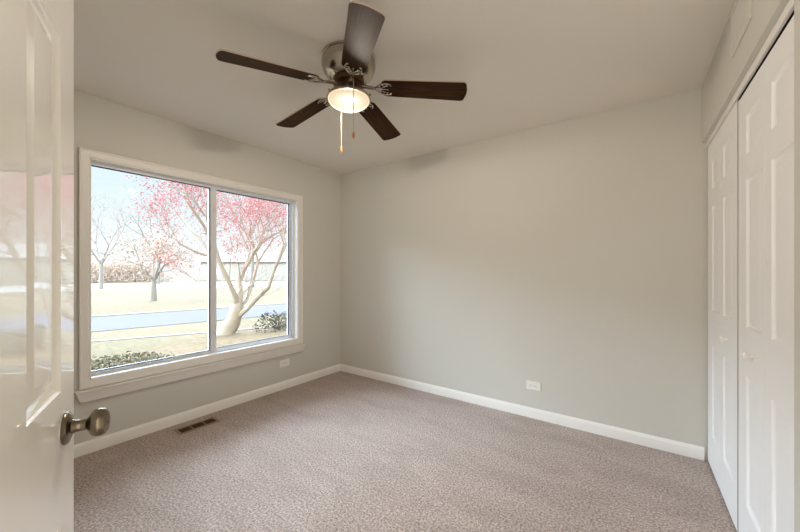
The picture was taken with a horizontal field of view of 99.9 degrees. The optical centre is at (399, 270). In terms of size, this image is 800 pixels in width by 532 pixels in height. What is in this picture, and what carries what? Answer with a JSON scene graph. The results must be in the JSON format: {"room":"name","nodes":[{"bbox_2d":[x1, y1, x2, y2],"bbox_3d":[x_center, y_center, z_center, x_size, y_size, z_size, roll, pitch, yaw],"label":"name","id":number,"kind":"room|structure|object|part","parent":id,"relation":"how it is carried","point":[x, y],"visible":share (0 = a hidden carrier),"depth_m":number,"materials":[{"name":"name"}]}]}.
{"room":"empty bedroom","nodes":[
{"label":"empty bedroom","id":0,"kind":"room"},
{"bbox_2d":[74,90,339,444],"bbox_3d":[-1.727,0.242,2.961,0.160,2.890,3.135,0,0,36],"label":"wall","id":1,"kind":"structure","parent":0,"point":[102,125],"depth_m":2.96,"materials":[{"name":"paint"}]},
{"bbox_2d":[74,147,305,402],"bbox_3d":[-1.666,0.027,3.013,0.217,1.704,1.858,0,0,36],"label":"window","id":2,"kind":"structure","parent":1,"relation":"in","point":[96,384],"depth_m":2.80,"materials":[{"name":"paint"}]},
{"bbox_3d":[-1.919,-0.016,2.690,0.028,1.478,0.863,0,0,36],"label":"sash","id":3,"kind":"part","parent":2,"relation":"part of","materials":[{"name":"clear glass"}]},
{"bbox_3d":[-1.597,0.838,2.963,0.047,0.082,1.858,0,0,36],"label":"sill moulding","id":4,"kind":"part","parent":2,"relation":"part of","materials":[{"name":"paint"}]},
{"bbox_3d":[-1.470,-0.016,3.373,0.028,1.478,0.871,0,0,36],"label":"sash","id":5,"kind":"part","parent":2,"relation":"part of","materials":[{"name":"clear glass"}]},
{"bbox_2d":[74,364,339,457],"bbox_3d":[-1.628,1.195,2.950,0.013,0.084,3.034,0,0,36],"label":"baseboard","id":6,"kind":"structure","parent":1,"relation":"attached to","point":[96,444],"depth_m":2.77,"materials":[{"name":"paint"}]},
{"bbox_2d":[280,358,288,366],"bbox_3d":[-1.211,0.965,3.529,0.008,0.072,0.116,0,0,36],"label":"wall outlet","id":7,"kind":"object","parent":1,"relation":"attached to","point":[285,362],"visible":1,"depth_m":3.53,"materials":[{"name":"white plastic"}]},
{"bbox_2d":[74,0,734,173],"bbox_3d":[-0.412,-1.253,1.113,4.460,0.100,4.820,0,0,36],"label":"ceiling","id":8,"kind":"structure","parent":0,"point":[523,64],"depth_m":1.92,"materials":[{"name":"beige paint"}]},
{"bbox_2d":[216,1,466,152],"bbox_3d":[-0.317,-0.948,1.925,1.235,0.510,1.269,0,0,36],"label":"ceiling fan","id":9,"kind":"object","parent":8,"relation":"hanging from","point":[348,64],"visible":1,"depth_m":1.81,"materials":[{"name":"brown wood"}]},
{"bbox_3d":[-0.639,-1.009,1.666,0.482,0.007,0.143,-5,14,-33],"label":"blade","id":10,"kind":"part","parent":9,"relation":"part of","materials":[{"name":"brown wood"}]},
{"bbox_3d":[-0.614,-1.009,2.157,0.482,0.007,0.143,-5,8,39],"label":"blade","id":11,"kind":"part","parent":9,"relation":"part of","materials":[{"name":"brown wood"}]},
{"bbox_3d":[-0.347,-0.877,1.994,0.003,0.278,0.009,0,0,-30],"label":"pull chain","id":12,"kind":"part","parent":9,"relation":"part of","materials":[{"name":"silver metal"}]},
{"bbox_3d":[-0.288,-0.941,1.894,0.232,0.054,0.232,0,0,36],"label":"lamp shade","id":13,"kind":"part","parent":9,"relation":"part of","materials":[{"name":"white glass"}]},
{"bbox_3d":[-0.245,-0.873,1.769,0.004,0.284,0.010,0,0,-19],"label":"pull chain","id":14,"kind":"part","parent":9,"relation":"part of","materials":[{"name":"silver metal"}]},
{"bbox_3d":[-0.180,-1.009,1.489,0.143,0.007,0.482,11,1,-16],"label":"blade","id":15,"kind":"part","parent":9,"relation":"part of","materials":[{"name":"brown wood"}]},
{"bbox_3d":[-0.139,-1.009,2.285,0.143,0.007,0.482,-12,-8,20],"label":"blade","id":16,"kind":"part","parent":9,"relation":"part of","materials":[{"name":"brown wood"}]},
{"bbox_3d":[0.130,-1.009,1.872,0.482,0.007,0.143,4,-11,3],"label":"blade","id":17,"kind":"part","parent":9,"relation":"part of","materials":[{"name":"brown wood"}]},
{"bbox_2d":[74,371,736,531],"bbox_3d":[-0.406,1.262,1.087,4.220,0.050,4.655,0,0,36],"label":"floor","id":18,"kind":"structure","parent":0,"point":[340,451],"depth_m":2.02,"materials":[{"name":"beige carpet"}]},
{"bbox_2d":[174,417,219,434],"bbox_3d":[-1.615,1.234,2.686,0.120,0.007,0.295,0,0,36],"label":"floor vent","id":19,"kind":"object","parent":18,"relation":"in","point":[212,420],"visible":1,"depth_m":2.68,"materials":[{"name":"brown metal"}]},
{"bbox_2d":[340,88,707,460],"bbox_3d":[0.928,0.042,3.044,4.360,2.490,0.120,0,0,36],"label":"wall","id":20,"kind":"structure","parent":0,"point":[569,257],"depth_m":2.75,"materials":[{"name":"paint"}]},
{"bbox_2d":[340,364,704,460],"bbox_3d":[0.621,1.195,3.185,3.376,0.084,0.013,0,0,36],"label":"baseboard","id":21,"kind":"structure","parent":20,"relation":"attached to","point":[685,449],"depth_m":2.74,"materials":[{"name":"paint"}]},
{"bbox_2d":[526,380,540,390],"bbox_3d":[1.121,0.965,2.825,0.116,0.072,0.008,0,0,36],"label":"wall outlet","id":22,"kind":"object","parent":20,"relation":"attached to","point":[532,385],"visible":1,"depth_m":2.82,"materials":[{"name":"white plastic"}]},
{"bbox_2d":[702,0,799,531],"bbox_3d":[1.155,0.017,0.917,0.100,2.440,3.060,0,0,35],"label":"wall","id":23,"kind":"structure","parent":0,"point":[725,74],"depth_m":1.18,"materials":[{"name":"paint"}]},
{"bbox_2d":[708,100,738,531],"bbox_3d":[1.787,0.212,1.879,0.065,2.025,0.732,0,0,35],"label":"door","id":24,"kind":"structure","parent":23,"relation":"in","point":[723,149],"depth_m":1.81,"materials":[{"name":"white paint"}]},
{"bbox_3d":[1.676,0.352,1.743,0.036,0.032,0.032,0,0,34],"label":"knob","id":25,"kind":"part","parent":24,"relation":"part of","materials":[{"name":"paint"}]},
{"bbox_2d":[730,0,751,57],"bbox_3d":[1.426,-1.072,1.411,0.012,0.206,0.296,0,0,34],"label":"air vent","id":26,"kind":"object","parent":23,"relation":"in","point":[741,13],"visible":1,"depth_m":1.43,"materials":[{"name":"paint"}]},
{"bbox_2d":[706,0,793,147],"bbox_3d":[1.571,-0.820,1.565,0.011,0.034,1.519,0,0,35],"label":"trim","id":27,"kind":"structure","parent":23,"relation":"attached to","point":[789,8],"depth_m":1.30,"materials":[{"name":"paint"}]},
{"bbox_2d":[738,15,793,531],"bbox_3d":[1.364,0.218,1.260,0.065,2.014,0.754,0,0,35],"label":"door","id":28,"kind":"structure","parent":23,"relation":"in","point":[766,107],"depth_m":1.25,"materials":[{"name":"white paint"}]},
{"bbox_3d":[1.434,0.352,1.386,0.036,0.032,0.032,0,0,34],"label":"knob","id":29,"kind":"part","parent":28,"relation":"part of","materials":[{"name":"paint"}]},
{"bbox_2d":[738,11,793,99],"bbox_3d":[1.601,-0.823,1.544,0.054,0.026,1.517,0,0,35],"label":"trim","id":30,"kind":"structure","parent":23,"relation":"attached to","point":[792,14],"depth_m":1.24,"materials":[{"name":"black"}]},
{"bbox_3d":[-1.170,0.017,0.681,3.420,2.440,0.100,0,0,36],"label":"wall","id":31,"kind":"structure","parent":0,"visible":0},
{"bbox_2d":[0,0,109,531],"bbox_3d":[-0.495,0.216,0.402,0.162,2.018,0.620,0,0,-33],"label":"door","id":32,"kind":"structure","parent":31,"relation":"in","point":[38,425],"depth_m":0.50,"materials":[{"name":"white paint"}]},
{"bbox_3d":[-0.590,0.289,0.635,0.064,0.059,0.059,0,0,-33],"label":"knob","id":33,"kind":"part","parent":32,"relation":"part of","materials":[{"name":"silver metal"}]},
{"label":"outside","id":34,"kind":"structure","parent":0,"visible":0},
{"bbox_2d":[91,279,286,360],"bbox_3d":[-26.197,1.737,28.840,69.830,0.200,130.000,0,0,36],"label":"lawn","id":35,"kind":"structure","parent":34,"point":[115,301],"depth_m":10.48,"materials":[{"name":"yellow plant"}]},
{"bbox_2d":[91,195,149,288],"bbox_3d":[-26.813,-2.523,29.585,7.537,8.531,8.182,0,0,-2],"label":"bare tree","id":36,"kind":"object","parent":35,"relation":"on","point":[101,267],"visible":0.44,"depth_m":30.01,"materials":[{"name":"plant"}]},
{"bbox_2d":[91,262,171,282],"bbox_3d":[-42.334,0.250,49.950,14.481,3.052,5.879,0,0,-44],"label":"hedge","id":37,"kind":"object","parent":35,"relation":"on","point":[109,271],"visible":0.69,"depth_m":49.83,"materials":[{"name":"beige plant"}]},
{"bbox_2d":[91,350,174,370],"bbox_3d":[-4.695,1.526,5.391,1.368,0.340,2.100,0,0,36],"label":"ground cover","id":38,"kind":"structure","parent":35,"relation":"on","point":[99,363],"depth_m":5.54,"materials":[{"name":"green plant"}]},
{"bbox_2d":[91,192,201,283],"bbox_3d":[-29.731,-4.277,41.361,9.952,12.038,12.439,0,0,-9],"label":"bare tree","id":39,"kind":"object","parent":35,"relation":"on","point":[158,279],"visible":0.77,"depth_m":41.68,"materials":[{"name":"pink plant"}]},
{"bbox_2d":[99,224,201,300],"bbox_3d":[-13.546,-0.357,18.326,4.049,4.206,3.779,0,0,8],"label":"tree","id":40,"kind":"object","parent":35,"relation":"on","point":[153,286],"visible":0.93,"depth_m":18.41,"materials":[{"name":"pink plant"}]},
{"bbox_2d":[91,326,284,341],"bbox_3d":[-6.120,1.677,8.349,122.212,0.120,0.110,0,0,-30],"label":"sidewalk","id":41,"kind":"structure","parent":35,"relation":"on","point":[274,326],"depth_m":8.37,"materials":[{"name":"concrete"}]},
{"bbox_2d":[118,175,286,335],"bbox_3d":[-4.264,-0.755,9.086,5.305,4.952,5.104,0,0,-30],"label":"flowering tree","id":42,"kind":"object","parent":35,"relation":"on","point":[230,325],"visible":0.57,"depth_m":8.71,"materials":[{"name":"pink plant"}]},
{"bbox_2d":[194,191,285,286],"bbox_3d":[-14.756,-4.028,33.443,10.251,11.540,8.166,0,0,-36],"label":"bare tree","id":43,"kind":"object","parent":35,"relation":"on","point":[252,263],"visible":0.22,"depth_m":33.83,"materials":[{"name":"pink plant"}]},
{"bbox_2d":[198,252,286,279],"bbox_3d":[-26.196,-0.863,62.004,17.800,5.200,7.800,0,0,1],"label":"house","id":44,"kind":"structure","parent":35,"relation":"on","point":[282,269],"depth_m":58.54,"materials":[{"name":"beige"}]},
{"bbox_2d":[252,310,286,332],"bbox_3d":[-3.421,1.406,9.498,1.089,0.567,1.511,0,0,36],"label":"shrub","id":45,"kind":"object","parent":35,"relation":"on","point":[278,319],"visible":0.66,"depth_m":9.34,"materials":[{"name":"green plant"}]},
{"bbox_3d":[-3.604,1.436,9.421,0.763,0.477,0.986,0,0,36],"label":"stem","id":46,"kind":"part","parent":45,"relation":"part of","materials":[{"name":"green plant"}]},
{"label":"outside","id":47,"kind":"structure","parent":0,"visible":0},
{"bbox_2d":[91,304,286,331],"bbox_3d":[-8.470,1.681,11.307,122.722,0.112,3.700,0,0,-43],"label":"street","id":48,"kind":"structure","parent":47,"point":[108,323],"depth_m":11.50,"materials":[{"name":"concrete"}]},
{"bbox_2d":[91,303,286,316],"bbox_3d":[-9.870,1.672,12.993,122.756,0.130,0.180,0,0,-43],"label":"curb","id":49,"kind":"object","parent":48,"relation":"on","point":[278,303],"visible":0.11,"depth_m":13.41,"materials":[{"name":"concrete"}]},
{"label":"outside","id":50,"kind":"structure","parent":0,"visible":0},
{"bbox_2d":[91,281,286,290],"bbox_3d":[-27.087,1.677,37.206,128.192,0.120,18.000,0,0,-36],"label":"driveway","id":51,"kind":"structure","parent":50,"point":[141,286],"depth_m":37.49,"materials":[{"name":"concrete"}]}
]}

